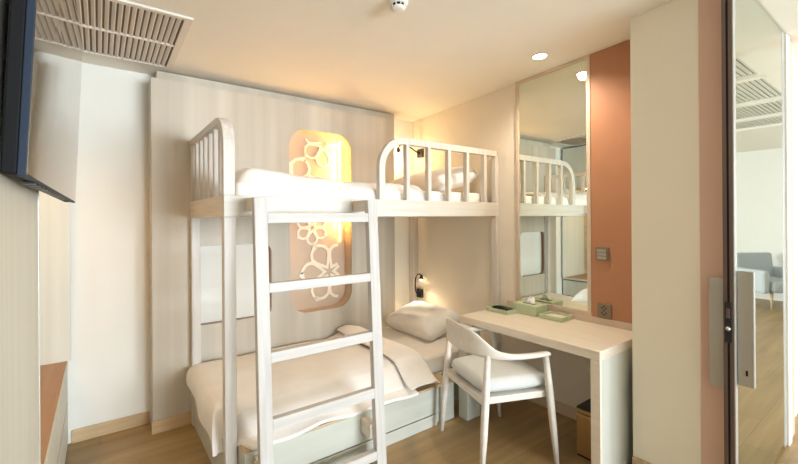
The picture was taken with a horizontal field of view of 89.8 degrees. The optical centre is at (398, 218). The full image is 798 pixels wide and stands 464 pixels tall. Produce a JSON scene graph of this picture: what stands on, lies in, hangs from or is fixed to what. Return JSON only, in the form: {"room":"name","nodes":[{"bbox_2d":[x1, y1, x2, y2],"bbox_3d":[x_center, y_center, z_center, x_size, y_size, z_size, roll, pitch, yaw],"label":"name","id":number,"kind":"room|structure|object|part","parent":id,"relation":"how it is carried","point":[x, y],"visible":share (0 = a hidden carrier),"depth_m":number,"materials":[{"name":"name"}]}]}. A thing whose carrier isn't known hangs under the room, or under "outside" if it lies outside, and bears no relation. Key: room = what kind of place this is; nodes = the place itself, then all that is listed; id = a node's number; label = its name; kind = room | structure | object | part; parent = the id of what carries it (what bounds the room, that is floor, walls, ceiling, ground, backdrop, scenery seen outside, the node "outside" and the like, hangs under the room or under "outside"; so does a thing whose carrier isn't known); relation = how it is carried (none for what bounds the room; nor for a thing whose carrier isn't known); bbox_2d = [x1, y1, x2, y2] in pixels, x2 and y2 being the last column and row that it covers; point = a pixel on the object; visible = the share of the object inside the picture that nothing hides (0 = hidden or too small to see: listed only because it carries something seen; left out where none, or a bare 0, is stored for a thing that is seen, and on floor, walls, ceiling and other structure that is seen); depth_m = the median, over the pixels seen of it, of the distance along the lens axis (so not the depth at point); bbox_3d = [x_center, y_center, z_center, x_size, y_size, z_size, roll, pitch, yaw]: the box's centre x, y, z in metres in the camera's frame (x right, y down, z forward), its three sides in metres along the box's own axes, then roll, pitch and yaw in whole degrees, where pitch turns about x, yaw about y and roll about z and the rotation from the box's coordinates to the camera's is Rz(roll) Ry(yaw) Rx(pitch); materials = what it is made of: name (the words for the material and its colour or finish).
{"room":"hotel bedroom","nodes":[
{"label":"hotel bedroom","id":0,"kind":"room"},
{"bbox_2d":[67,63,412,443],"bbox_3d":[-1.435,0.100,3.274,4.435,2.720,0.200,0,0,-37],"label":"wall","id":1,"kind":"structure","parent":0,"point":[108,369],"depth_m":2.75,"materials":[{"name":"white paint"}]},
{"bbox_2d":[72,411,148,443],"bbox_3d":[-1.962,1.421,2.737,0.427,0.085,0.014,0,0,-37],"label":"baseboard","id":2,"kind":"structure","parent":1,"relation":"attached to","point":[104,428],"depth_m":2.72,"materials":[{"name":"brown wood"}]},
{"bbox_2d":[148,71,394,426],"bbox_3d":[-0.900,0.209,3.424,2.090,2.495,0.193,0,0,-37],"label":"headboard panel","id":3,"kind":"object","parent":1,"relation":"attached to","point":[273,131],"visible":0.7,"depth_m":3.15,"materials":[{"name":"laminate"}]},
{"bbox_3d":[-1.736,0.249,2.815,0.020,2.425,0.163,0,0,-37],"label":"panel","id":4,"kind":"part","parent":3,"relation":"part of","materials":[{"name":"laminate"}]},
{"bbox_2d":[152,412,191,434],"bbox_3d":[-1.573,1.418,2.783,0.250,0.085,0.014,0,0,-37],"label":"baseboard","id":5,"kind":"structure","parent":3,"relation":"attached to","point":[184,419],"depth_m":2.77,"materials":[{"name":"brown wood"}]},
{"bbox_2d":[82,0,672,121],"bbox_3d":[-0.615,-1.166,2.170,4.435,0.259,3.000,0,0,-37],"label":"ceiling","id":6,"kind":"structure","parent":0,"point":[430,57],"depth_m":2.53,"materials":[{"name":"paint"}]},
{"bbox_2d":[75,0,193,68],"bbox_3d":[-1.564,-1.055,2.295,0.565,0.043,0.780,0,0,-37],"label":"ceiling vent","id":7,"kind":"object","parent":6,"relation":"in","point":[127,30],"visible":0.75,"depth_m":2.26,"materials":[{"name":"metal"}]},
{"bbox_2d":[388,0,407,12],"bbox_3d":[-0.004,-1.093,2.053,0.103,0.051,0.104,0,0,-29],"label":"smoke detector","id":8,"kind":"object","parent":6,"relation":"attached to","point":[397,6],"visible":1,"depth_m":2.03,"materials":[{"name":"white plastic"}]},
{"bbox_2d":[532,52,547,59],"bbox_3d":[0.971,-1.120,2.760,0.107,0.011,0.107,0,0,-29],"label":"recessed light","id":9,"kind":"object","parent":6,"relation":"in","point":[542,55],"visible":1,"depth_m":2.75,"materials":[{"name":"white plastic"}]},
{"bbox_2d":[65,399,797,463],"bbox_3d":[4.240,1.451,1.112,10.900,0.060,10.500,0,0,-37],"label":"floor","id":10,"kind":"structure","parent":0,"point":[522,435],"depth_m":2.57,"materials":[{"name":"brown wood"}]},
{"bbox_2d":[0,0,40,463],"bbox_3d":[-0.680,0.215,0.142,0.630,2.480,2.246,0,0,-37],"label":"wall panel","id":11,"kind":"object","parent":10,"relation":"on","point":[20,393],"visible":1,"depth_m":0.91,"materials":[{"name":"laminate"}]},
{"bbox_2d":[0,0,82,202],"bbox_3d":[-1.016,-0.395,1.178,0.083,0.657,1.101,0,0,-35],"label":"television","id":12,"kind":"object","parent":11,"relation":"attached to","point":[43,69],"visible":1,"depth_m":0.86,"materials":[{"name":"grey plastic"}]},
{"bbox_2d":[39,191,70,463],"bbox_3d":[-1.870,0.518,1.727,0.628,1.890,1.712,0,0,-37],"label":"tall cabinet","id":13,"kind":"object","parent":10,"relation":"on","point":[54,214],"visible":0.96,"depth_m":2.52,"materials":[{"name":"laminate"}]},
{"bbox_2d":[40,361,66,463],"bbox_3d":[-1.874,0.925,1.720,0.608,0.025,1.710,0,0,-37],"label":"countertop","id":14,"kind":"structure","parent":13,"relation":"on","point":[51,375],"depth_m":2.07,"materials":[{"name":"brown wood"}]},
{"bbox_3d":[-2.373,0.246,2.408,0.613,1.340,0.022,0,0,-37],"label":"panel","id":15,"kind":"part","parent":13,"relation":"part of","materials":[{"name":"laminate"}]},
{"bbox_3d":[-1.639,1.064,1.900,0.022,0.221,1.695,0,0,-37],"label":"drawer","id":16,"kind":"part","parent":13,"relation":"part of","materials":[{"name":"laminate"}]},
{"bbox_3d":[-1.637,1.315,1.900,0.022,0.253,1.695,0,0,-37],"label":"drawer","id":17,"kind":"part","parent":13,"relation":"part of","materials":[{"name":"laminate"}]},
{"bbox_2d":[194,367,458,463],"bbox_3d":[-0.296,1.316,3.064,2.130,0.273,1.083,0,0,-37],"label":"bed base","id":18,"kind":"object","parent":10,"relation":"on","point":[332,442],"visible":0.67,"depth_m":2.43,"materials":[{"name":"laminate"}]},
{"bbox_3d":[-0.265,1.278,2.429,1.307,0.177,0.026,0,0,-37],"label":"drawer","id":19,"kind":"part","parent":18,"relation":"part of","materials":[{"name":"laminate"}]},
{"bbox_2d":[237,327,458,415],"bbox_3d":[-0.357,1.119,3.134,2.060,0.142,0.880,0,0,-37],"label":"mattress","id":20,"kind":"object","parent":18,"relation":"on","point":[433,352],"visible":0.02,"depth_m":3.27,"materials":[{"name":"white fabric"}]},
{"bbox_2d":[186,325,439,456],"bbox_3d":[-0.593,1.108,2.821,1.472,0.316,1.084,0,0,-37],"label":"duvet","id":21,"kind":"object","parent":20,"relation":"on","point":[303,381],"visible":0.8,"depth_m":2.59,"materials":[{"name":"white fabric"}]},
{"bbox_2d":[384,301,459,340],"bbox_3d":[0.215,0.927,3.695,0.407,0.248,0.660,0,0,-37],"label":"pillow","id":22,"kind":"object","parent":20,"relation":"on","point":[422,320],"visible":0.94,"depth_m":3.54,"materials":[{"name":"white fabric"}]},
{"bbox_2d":[190,117,499,463],"bbox_3d":[-0.373,0.444,3.212,2.211,2.018,1.162,0,0,-37],"label":"bunk bed","id":23,"kind":"object","parent":10,"relation":"on","point":[212,150],"visible":0.94,"depth_m":2.67,"materials":[{"name":"white wood"}]},
{"bbox_3d":[-1.448,0.728,2.851,0.056,1.465,0.055,0,0,-37],"label":"post","id":24,"kind":"part","parent":23,"relation":"part of","materials":[{"name":"white wood"}]},
{"bbox_3d":[-1.199,-0.064,2.497,0.038,0.115,0.927,0,0,-37],"label":"rail","id":25,"kind":"part","parent":23,"relation":"part of","materials":[{"name":"white wood"}]},
{"bbox_3d":[-0.899,0.724,2.123,0.060,1.465,0.055,0,0,-37],"label":"post","id":26,"kind":"part","parent":23,"relation":"part of","materials":[{"name":"white wood"}]},
{"bbox_2d":[246,197,386,463],"bbox_3d":[-0.453,0.670,2.250,0.734,1.564,0.277,0,0,-37],"label":"ladder","id":27,"kind":"object","parent":23,"relation":"attached to","point":[374,428],"visible":1,"depth_m":2.14,"materials":[{"name":"white wood"}]},
{"bbox_3d":[-0.675,0.673,1.989,0.066,1.561,0.127,0,0,-37],"label":"rail","id":28,"kind":"part","parent":27,"relation":"part of","materials":[{"name":"white wood"}]},
{"bbox_3d":[-0.140,0.669,2.390,0.066,1.561,0.127,0,0,-37],"label":"rail","id":29,"kind":"part","parent":27,"relation":"part of","materials":[{"name":"white wood"}]},
{"bbox_3d":[-0.581,-0.069,3.516,2.173,0.115,0.040,0,0,-37],"label":"rail","id":30,"kind":"part","parent":23,"relation":"part of","materials":[{"name":"white wood"}]},
{"bbox_2d":[235,182,480,201],"bbox_3d":[-0.322,-0.129,3.143,2.060,0.158,0.857,0,0,-37],"label":"mattress","id":31,"kind":"object","parent":23,"relation":"on","point":[241,188],"visible":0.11,"depth_m":2.61,"materials":[{"name":"white fabric"}]},
{"bbox_2d":[235,168,424,200],"bbox_3d":[-0.602,-0.193,2.915,1.369,0.229,0.885,0,0,-37],"label":"duvet","id":32,"kind":"object","parent":31,"relation":"on","point":[282,184],"visible":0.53,"depth_m":2.42,"materials":[{"name":"white fabric"}]},
{"bbox_2d":[390,167,478,191],"bbox_3d":[0.272,-0.334,3.632,0.447,0.239,0.840,0,0,-37],"label":"pillow","id":33,"kind":"object","parent":31,"relation":"on","point":[437,176],"visible":0.52,"depth_m":3.36,"materials":[{"name":"white fabric"}]},
{"bbox_3d":[-0.040,-0.072,2.763,2.211,0.115,0.040,0,0,-37],"label":"rail","id":34,"kind":"part","parent":23,"relation":"part of","materials":[{"name":"white wood"}]},
{"bbox_3d":[0.157,0.716,4.293,0.068,1.465,0.065,0,0,-37],"label":"post","id":35,"kind":"part","parent":23,"relation":"part of","materials":[{"name":"white wood"}]},
{"bbox_3d":[0.828,0.712,3.420,0.043,1.465,0.055,0,0,-37],"label":"post","id":36,"kind":"part","parent":23,"relation":"part of","materials":[{"name":"white wood"}]},
{"bbox_2d":[440,318,558,463],"bbox_3d":[0.593,1.041,2.562,0.530,0.813,0.639,0,0,-19],"label":"desk chair","id":37,"kind":"object","parent":10,"relation":"on","point":[489,375],"visible":0.95,"depth_m":2.36,"materials":[{"name":"white wood"}]},
{"bbox_3d":[0.320,1.113,2.737,0.085,0.672,0.043,0,0,-10],"label":"leg","id":38,"kind":"part","parent":37,"relation":"part of","materials":[{"name":"white wood"}]},
{"bbox_3d":[0.484,1.111,2.257,0.085,0.672,0.043,0,0,-28],"label":"leg","id":39,"kind":"part","parent":37,"relation":"part of","materials":[{"name":"white wood"}]},
{"bbox_3d":[0.707,1.123,2.909,0.090,0.648,0.044,0,0,-19],"label":"leg","id":40,"kind":"part","parent":37,"relation":"part of","materials":[{"name":"white wood"}]},
{"bbox_2d":[450,351,544,391],"bbox_3d":[0.620,0.973,2.572,0.470,0.090,0.510,0,0,-19],"label":"seat cushion","id":41,"kind":"object","parent":37,"relation":"on","point":[505,375],"depth_m":2.42,"materials":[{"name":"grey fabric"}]},
{"bbox_3d":[0.563,0.720,2.553,0.472,0.171,0.639,0,0,-19],"label":"backrest","id":42,"kind":"part","parent":37,"relation":"part of","materials":[{"name":"white wood"}]},
{"bbox_3d":[0.616,1.041,2.570,0.470,0.040,0.539,0,0,-19],"label":"seat frame","id":43,"kind":"part","parent":37,"relation":"part of","materials":[{"name":"white wood"}]},
{"bbox_3d":[0.896,1.121,2.358,0.090,0.648,0.044,0,0,-19],"label":"leg","id":44,"kind":"part","parent":37,"relation":"part of","materials":[{"name":"white wood"}]},
{"bbox_2d":[458,300,632,463],"bbox_3d":[0.990,1.059,2.717,0.634,0.769,1.086,0,0,-37],"label":"desk","id":45,"kind":"object","parent":10,"relation":"on","point":[607,343],"visible":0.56,"depth_m":2.36,"materials":[{"name":"laminate"}]},
{"bbox_3d":[0.517,1.110,2.936,0.140,0.672,0.085,0,0,-37],"label":"leg","id":46,"kind":"part","parent":45,"relation":"part of","materials":[{"name":"laminate"}]},
{"bbox_2d":[486,304,516,314],"bbox_3d":[0.811,0.704,3.115,0.170,0.028,0.205,0,0,-37],"label":"tray","id":47,"kind":"object","parent":45,"relation":"on","point":[488,308],"visible":0.61,"depth_m":3.05,"materials":[{"name":"green plastic"}]},
{"bbox_2d":[492,305,512,310],"bbox_3d":[0.804,0.698,3.107,0.060,0.026,0.160,0,0,-37],"label":"telephone handset","id":48,"kind":"object","parent":47,"relation":"in","point":[495,306],"visible":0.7,"depth_m":3.09,"materials":[{"name":"black plastic"}]},
{"bbox_2d":[512,296,546,316],"bbox_3d":[0.991,0.652,3.042,0.140,0.129,0.210,0,0,-37],"label":"tissue box","id":49,"kind":"object","parent":45,"relation":"on","point":[529,307],"visible":0.98,"depth_m":3.00,"materials":[{"name":"green plastic"}]},
{"bbox_2d":[539,311,572,322],"bbox_3d":[1.123,0.701,2.870,0.145,0.030,0.177,0,0,-37],"label":"tray","id":50,"kind":"object","parent":45,"relation":"on","point":[549,315],"visible":1,"depth_m":2.85,"materials":[{"name":"green plastic"}]},
{"bbox_3d":[1.291,1.105,2.345,0.512,0.672,0.050,0,0,-37],"label":"panel","id":51,"kind":"part","parent":45,"relation":"part of","materials":[{"name":"laminate"}]},
{"bbox_2d":[576,398,590,460],"bbox_3d":[1.209,1.291,2.437,0.199,0.302,0.171,0,0,-37],"label":"waste bin","id":52,"kind":"object","parent":10,"relation":"on","point":[583,414],"visible":0.25,"depth_m":2.41,"materials":[{"name":"brown wood"}]},
{"bbox_3d":[1.208,1.145,2.437,0.189,0.012,0.161,0,0,-37],"label":"lid","id":53,"kind":"part","parent":52,"relation":"part of","materials":[{"name":"black plastic"}]},
{"bbox_2d":[413,84,590,407],"bbox_3d":[0.942,0.084,3.468,0.200,2.720,2.344,0,0,-37],"label":"wall","id":54,"kind":"structure","parent":0,"point":[455,252],"depth_m":3.59,"materials":[{"name":"beige paint"}]},
{"bbox_2d":[397,145,423,157],"bbox_3d":[0.110,-0.703,4.138,0.317,0.119,0.080,0,0,-37],"label":"reading lamp","id":55,"kind":"object","parent":54,"relation":"attached to","point":[420,152],"visible":0.85,"depth_m":4.19,"materials":[{"name":"black plastic"}]},
{"bbox_3d":[0.225,-0.689,4.224,0.030,0.090,0.080,0,0,-37],"label":"wall plate","id":56,"kind":"part","parent":55,"relation":"part of","materials":[{"name":"black plastic"}]},
{"bbox_2d":[415,273,422,297],"bbox_3d":[0.210,0.702,4.207,0.090,0.263,0.122,0,0,-37],"label":"reading lamp","id":57,"kind":"object","parent":54,"relation":"attached to","point":[419,292],"visible":1,"depth_m":4.21,"materials":[{"name":"black plastic"}]},
{"bbox_3d":[0.222,0.788,4.242,0.030,0.090,0.080,0,0,-37],"label":"wall plate","id":58,"kind":"part","parent":57,"relation":"part of","materials":[{"name":"black plastic"}]},
{"bbox_2d":[526,397,576,419],"bbox_3d":[0.921,1.404,3.330,0.014,0.080,2.133,0,0,-37],"label":"baseboard","id":59,"kind":"structure","parent":54,"relation":"attached to","point":[561,408],"depth_m":2.96,"materials":[{"name":"brown wood"}]},
{"bbox_2d":[515,54,591,315],"bbox_3d":[1.144,-0.230,3.012,0.022,1.803,0.614,0,0,-37],"label":"wall mirror","id":60,"kind":"object","parent":54,"relation":"attached to","point":[552,106],"visible":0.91,"depth_m":2.98,"materials":[{"name":"clear glass"}]},
{"bbox_2d":[590,40,631,323],"bbox_3d":[1.443,-0.239,2.616,0.017,1.818,0.375,0,0,-37],"label":"accent panel","id":61,"kind":"object","parent":54,"relation":"attached to","point":[610,84],"visible":0.64,"depth_m":2.65,"materials":[{"name":"paint"}]},
{"bbox_2d":[595,247,608,260],"bbox_3d":[1.366,0.236,2.695,0.015,0.088,0.088,0,0,-37],"label":"light switch","id":62,"kind":"object","parent":61,"relation":"attached to","point":[601,253],"visible":1,"depth_m":2.69,"materials":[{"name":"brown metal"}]},
{"bbox_2d":[597,303,611,318],"bbox_3d":[1.378,0.619,2.687,0.012,0.093,0.092,0,0,-37],"label":"wall socket","id":63,"kind":"object","parent":61,"relation":"attached to","point":[603,310],"visible":1,"depth_m":2.68,"materials":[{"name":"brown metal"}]},
{"bbox_2d":[630,0,700,463],"bbox_3d":[1.661,0.079,2.269,0.490,2.720,0.436,0,0,-37],"label":"wall pier","id":64,"kind":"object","parent":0,"point":[664,39],"visible":0.67,"depth_m":2.16,"materials":[{"name":"beige paint"}]},
{"bbox_2d":[632,456,650,463],"bbox_3d":[1.432,1.399,2.166,0.014,0.083,0.316,0,0,-37],"label":"baseboard","id":65,"kind":"object","parent":64,"relation":"attached to","point":[635,460],"visible":1,"depth_m":2.26,"materials":[{"name":"brown wood"}]},
{"bbox_2d":[698,0,723,463],"bbox_3d":[1.561,0.129,1.989,0.010,2.620,0.108,0,0,-37],"label":"trim","id":66,"kind":"structure","parent":64,"relation":"attached to","point":[709,11],"depth_m":2.00,"materials":[{"name":"brown wood"}]},
{"bbox_2d":[757,0,797,60],"bbox_3d":[5.121,-1.264,-0.088,10.900,0.143,7.500,0,0,-37],"label":"ceiling","id":67,"kind":"structure","parent":0,"point":[784,13],"depth_m":2.31,"materials":[{"name":"paint"}]},
{"bbox_2d":[792,55,797,415],"bbox_3d":[4.567,0.058,4.273,6.565,2.720,0.150,0,0,-37],"label":"wall partition","id":68,"kind":"structure","parent":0,"point":[794,61],"depth_m":2.93,"materials":[{"name":"white paint"}]},
{"bbox_2d":[709,0,786,463],"bbox_3d":[1.977,0.131,2.197,1.121,2.590,0.168,0,0,-37],"label":"door","id":69,"kind":"structure","parent":68,"relation":"in","point":[747,306],"depth_m":2.04,"materials":[{"name":"glass"}]},
{"bbox_3d":[1.538,0.547,1.933,0.020,0.525,0.060,0,0,-37],"label":"handle","id":70,"kind":"part","parent":69,"relation":"part of","materials":[{"name":"beige wood"}]},
{"bbox_3d":[1.538,0.484,1.871,0.003,0.190,0.027,0,0,-37],"label":"lock plate","id":71,"kind":"part","parent":69,"relation":"part of","materials":[{"name":"black plastic"}]},
{"bbox_3d":[1.566,0.134,1.864,0.035,2.590,0.005,0,0,-37],"label":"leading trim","id":72,"kind":"part","parent":69,"relation":"part of","materials":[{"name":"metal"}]},
{"bbox_3d":[1.601,0.509,1.850,0.020,0.530,0.056,0,0,-37],"label":"handle","id":73,"kind":"part","parent":69,"relation":"part of","materials":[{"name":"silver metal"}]},
{"bbox_3d":[1.965,0.121,2.193,1.025,2.570,0.035,0,0,-37],"label":"mirror pane","id":74,"kind":"part","parent":69,"relation":"part of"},
{"bbox_2d":[784,33,791,445],"bbox_3d":[2.464,0.133,2.565,0.080,2.600,0.055,0,0,-37],"label":"trim","id":75,"kind":"structure","parent":68,"relation":"attached to","point":[786,37],"depth_m":2.53,"materials":[{"name":"paint"}]},
{"bbox_2d":[789,40,794,436],"bbox_3d":[2.557,0.132,2.641,0.140,2.600,0.045,0,0,-37],"label":"trim","id":76,"kind":"structure","parent":68,"relation":"attached to","point":[790,43],"depth_m":2.64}
]}

